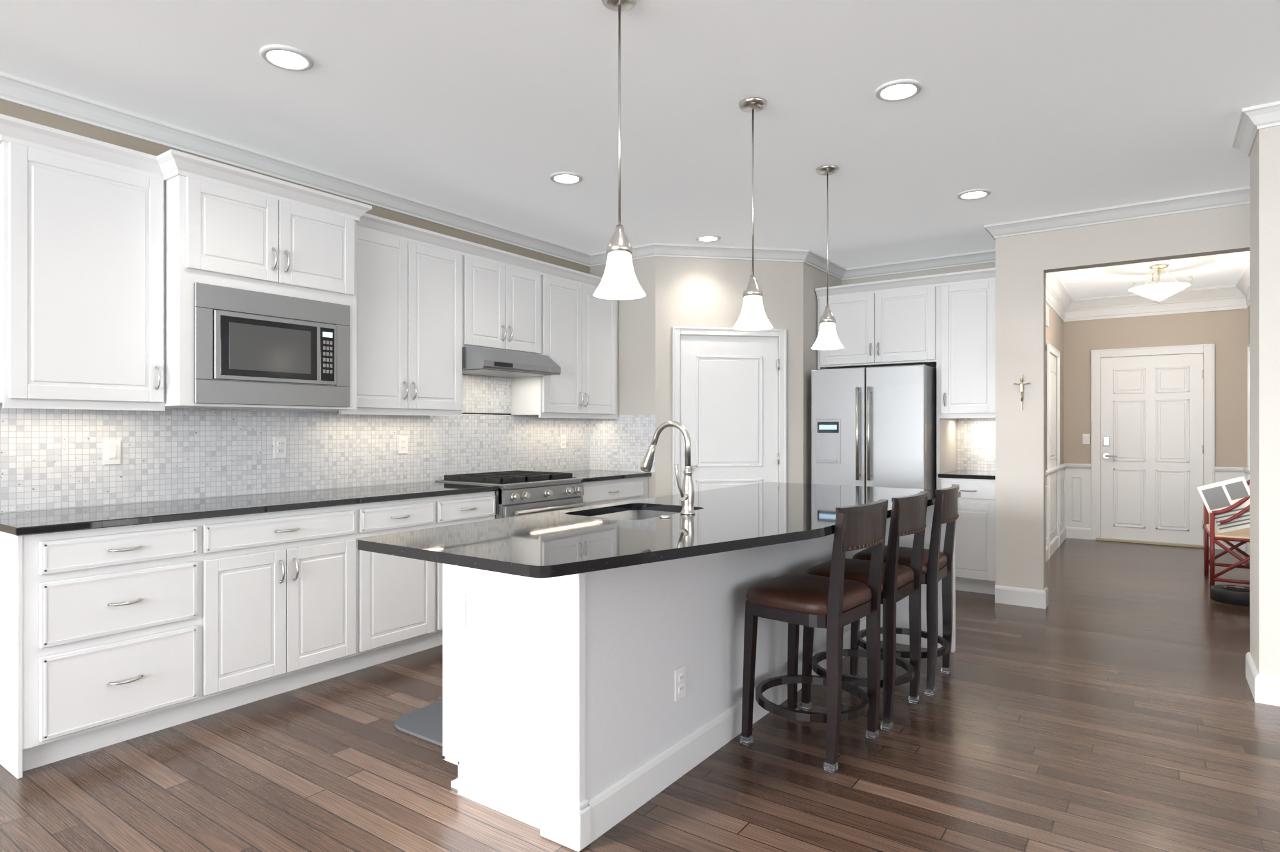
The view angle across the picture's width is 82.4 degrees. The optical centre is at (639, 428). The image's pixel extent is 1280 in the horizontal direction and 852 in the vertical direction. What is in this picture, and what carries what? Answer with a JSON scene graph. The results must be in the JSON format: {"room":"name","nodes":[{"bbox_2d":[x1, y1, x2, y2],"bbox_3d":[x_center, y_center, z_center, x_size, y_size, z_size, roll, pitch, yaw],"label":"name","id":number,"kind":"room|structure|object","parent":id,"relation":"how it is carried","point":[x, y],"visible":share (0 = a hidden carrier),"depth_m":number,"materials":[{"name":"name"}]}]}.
{"room":"kitchen","nodes":[
{"label":"kitchen","id":0,"kind":"room"},
{"bbox_2d":[0,0,1279,299],"bbox_3d":[2.069,-1.520,2.150,10.100,0.080,14.900,0,0,35],"label":"ceiling","id":1,"kind":"structure","parent":0,"point":[470,108],"depth_m":3.27,"materials":[{"name":"paint"}]},
{"bbox_2d":[593,0,645,299],"label":"pendant lights","id":2,"kind":"object","parent":1,"relation":"hanging from","point":[619,281],"depth_m":2.49,"materials":[{"name":"white glass"}]},
{"bbox_2d":[732,97,773,330],"label":"pendant lights","id":3,"kind":"object","parent":1,"relation":"hanging from","point":[752,317],"depth_m":3.30,"materials":[{"name":"white glass"}]},
{"bbox_2d":[811,165,843,349],"label":"pendant lights","id":4,"kind":"object","parent":1,"relation":"hanging from","point":[827,339],"depth_m":4.13,"materials":[{"name":"white glass"}]},
{"bbox_2d":[1128,263,1193,304],"bbox_3d":[4.704,-1.304,6.612,0.483,0.352,0.495,0,0,35],"label":"hall ceiling light","id":5,"kind":"object","parent":1,"relation":"attached to","point":[1159,291],"visible":1,"depth_m":6.56,"materials":[{"name":"white glass"}]},
{"bbox_2d":[0,538,1279,851],"bbox_3d":[2.069,1.300,2.150,10.100,0.060,14.900,0,0,35],"label":"floor","id":6,"kind":"structure","parent":0,"point":[1120,714],"depth_m":2.77,"materials":[{"name":"brown wood"}]},
{"bbox_2d":[0,470,651,779],"bbox_3d":[-1.322,0.813,4.443,0.663,0.914,4.034,0,0,35],"label":"base cabinet","id":7,"kind":"object","parent":6,"relation":"on","point":[120,623],"visible":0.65,"depth_m":3.16,"materials":[{"name":"white wood"}]},
{"bbox_2d":[395,700,442,746],"bbox_3d":[-0.565,1.264,3.447,0.500,0.012,1.120,0,0,35],"label":"mat","id":8,"kind":"object","parent":6,"relation":"on","point":[425,723],"visible":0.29,"depth_m":3.12,"materials":[{"name":"grey"}]},
{"bbox_2d":[435,470,585,519],"bbox_3d":[-0.861,0.781,5.003,0.723,0.937,0.762,0,0,35],"label":"gas range","id":9,"kind":"object","parent":6,"relation":"on","point":[519,493],"visible":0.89,"depth_m":4.80,"materials":[{"name":"metal"}]},
{"bbox_2d":[356,421,960,851],"bbox_3d":[0.454,0.619,3.266,1.215,1.303,3.080,0,0,35],"label":"kitchen island","id":10,"kind":"object","parent":6,"relation":"on","point":[593,656],"visible":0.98,"depth_m":2.48,"materials":[{"name":"white wood"}]},
{"bbox_2d":[640,421,694,514],"bbox_3d":[0.102,0.162,3.083,0.268,0.389,0.108,0,0,35],"label":"faucet","id":11,"kind":"object","parent":10,"relation":"on","point":[686,496],"depth_m":3.03,"materials":[{"name":"silver metal"}]},
{"bbox_2d":[740,499,888,773],"bbox_3d":[0.713,0.780,2.962,0.492,0.980,0.468,0,0,35],"label":"stool","id":12,"kind":"object","parent":6,"relation":"on","point":[833,603],"visible":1,"depth_m":2.86,"materials":[{"name":"brown wood"}]},
{"bbox_2d":[800,491,928,731],"bbox_3d":[1.031,0.780,3.337,0.490,0.980,0.458,0,0,35],"label":"stool","id":13,"kind":"object","parent":6,"relation":"on","point":[908,517],"visible":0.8,"depth_m":3.20,"materials":[{"name":"brown wood"}]},
{"bbox_2d":[811,364,936,489],"bbox_3d":[2.024,0.390,6.156,0.910,1.760,0.928,0,0,35],"label":"refrigerator","id":14,"kind":"object","parent":6,"relation":"on","point":[871,426],"visible":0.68,"depth_m":5.79,"materials":[{"name":"grey metal"}]},
{"bbox_2d":[848,484,959,696],"bbox_3d":[1.355,0.780,3.731,0.490,0.980,0.459,0,0,35],"label":"stool","id":15,"kind":"object","parent":6,"relation":"on","point":[937,565],"visible":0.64,"depth_m":3.55,"materials":[{"name":"brown wood"}]},
{"bbox_2d":[815,267,995,594],"bbox_3d":[2.286,0.031,6.156,1.434,2.477,0.673,0,0,35],"label":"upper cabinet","id":16,"kind":"object","parent":6,"relation":"on","point":[945,322],"visible":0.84,"depth_m":5.72,"materials":[{"name":"white wood"}]},
{"bbox_2d":[1045,304,1249,562],"bbox_3d":[4.525,0.030,6.500,1.697,2.480,3.859,0,0,35],"label":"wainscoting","id":17,"kind":"structure","parent":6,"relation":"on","point":[1152,407],"depth_m":8.01,"materials":[{"name":"white wood"}]},
{"bbox_2d":[1196,476,1249,588],"bbox_3d":[4.787,0.797,5.899,0.500,0.945,0.872,0,0,35],"label":"chair","id":18,"kind":"object","parent":6,"relation":"on","point":[1227,503],"depth_m":5.65,"materials":[{"name":"red wood"}]},
{"bbox_2d":[1210,585,1249,606],"bbox_3d":[4.405,1.218,5.373,0.344,0.104,0.344,0,0,35],"label":"robot vacuum","id":19,"kind":"object","parent":6,"relation":"on","point":[1230,594],"visible":0.74,"depth_m":5.31,"materials":[{"name":"black plastic"}]},
{"bbox_2d":[0,98,1279,678],"bbox_3d":[-0.635,-0.105,1.875,5.040,2.750,11.330,0,0,35],"label":"wall","id":20,"kind":"structure","parent":0,"point":[679,292],"depth_m":5.22,"materials":[{"name":"beige paint"}]},
{"bbox_2d":[102,440,120,464],"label":"light switch","id":21,"kind":"object","parent":20,"relation":"attached to","point":[111,452],"depth_m":3.40,"materials":[{"name":"white plastic"}]},
{"bbox_2d":[273,436,286,458],"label":"outlet","id":22,"kind":"object","parent":20,"relation":"attached to","point":[279,443],"depth_m":4.05,"materials":[{"name":"white plastic"}]},
{"bbox_2d":[0,113,617,419],"bbox_3d":[-1.389,-0.644,4.487,0.503,1.127,4.040,0,0,35],"label":"upper cabinet","id":23,"kind":"object","parent":20,"relation":"attached to","point":[104,247],"visible":0.96,"depth_m":3.36,"materials":[{"name":"white wood"}]},
{"bbox_2d":[193,282,349,407],"bbox_3d":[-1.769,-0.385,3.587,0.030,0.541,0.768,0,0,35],"label":"built-in microwave","id":24,"kind":"object","parent":23,"relation":"attached to","point":[231,345],"visible":1,"depth_m":3.53,"materials":[{"name":"metal"}]},
{"bbox_2d":[461,346,560,378],"bbox_3d":[-0.979,-0.454,5.067,0.504,0.148,0.734,0,0,35],"label":"under-cabinet range hood","id":25,"kind":"object","parent":23,"relation":"attached to","point":[477,361],"visible":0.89,"depth_m":4.89,"materials":[{"name":"metal"}]},
{"bbox_2d":[398,436,408,454],"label":"outlet","id":26,"kind":"object","parent":20,"relation":"attached to","point":[403,440],"depth_m":4.72,"materials":[{"name":"white plastic"}]},
{"bbox_2d":[0,374,995,513],"bbox_3d":[0.156,0.070,4.504,3.020,1.200,5.840,0,0,35],"label":"tile backsplash","id":27,"kind":"structure","parent":20,"relation":"attached to","point":[50,459],"depth_m":4.10,"materials":[{"name":"white tile"}]},
{"bbox_2d":[560,435,566,449],"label":"outlet","id":28,"kind":"object","parent":20,"relation":"attached to","point":[562,437],"depth_m":5.99,"materials":[{"name":"white plastic"}]},
{"bbox_2d":[0,71,1279,321],"bbox_3d":[0.357,-1.363,3.127,4.936,0.235,14.120,0,0,35],"label":"crown molding","id":29,"kind":"structure","parent":20,"relation":"attached to","point":[13,89],"depth_m":4.94,"materials":[{"name":"white wood"}]},
{"bbox_2d":[672,326,786,494],"bbox_3d":[0.739,0.224,5.983,0.966,2.093,0.100,0,0,-10],"label":"door","id":30,"kind":"structure","parent":20,"relation":"attached to","point":[725,389],"depth_m":6.00,"materials":[{"name":"white wood"}]},
{"bbox_2d":[1013,374,1030,409],"bbox_3d":[2.728,-0.263,5.228,0.112,0.255,0.028,0,0,35],"label":"cross","id":31,"kind":"object","parent":20,"relation":"attached to","point":[1021,384],"depth_m":5.22,"materials":[{"name":"white"}]},
{"bbox_2d":[995,585,1279,706],"bbox_3d":[-1.173,1.206,2.347,11.300,0.127,2.522,0,0,-26],"label":"baseboard","id":32,"kind":"structure","parent":20,"relation":"attached to","point":[1265,690],"depth_m":3.71,"materials":[{"name":"white wood"}]},
{"bbox_2d":[1045,301,1249,545],"bbox_3d":[4.582,-0.105,6.525,1.880,2.750,3.975,0,0,35],"label":"wall","id":33,"kind":"structure","parent":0,"point":[1229,330],"depth_m":7.95,"materials":[{"name":"beige paint"}]}
]}

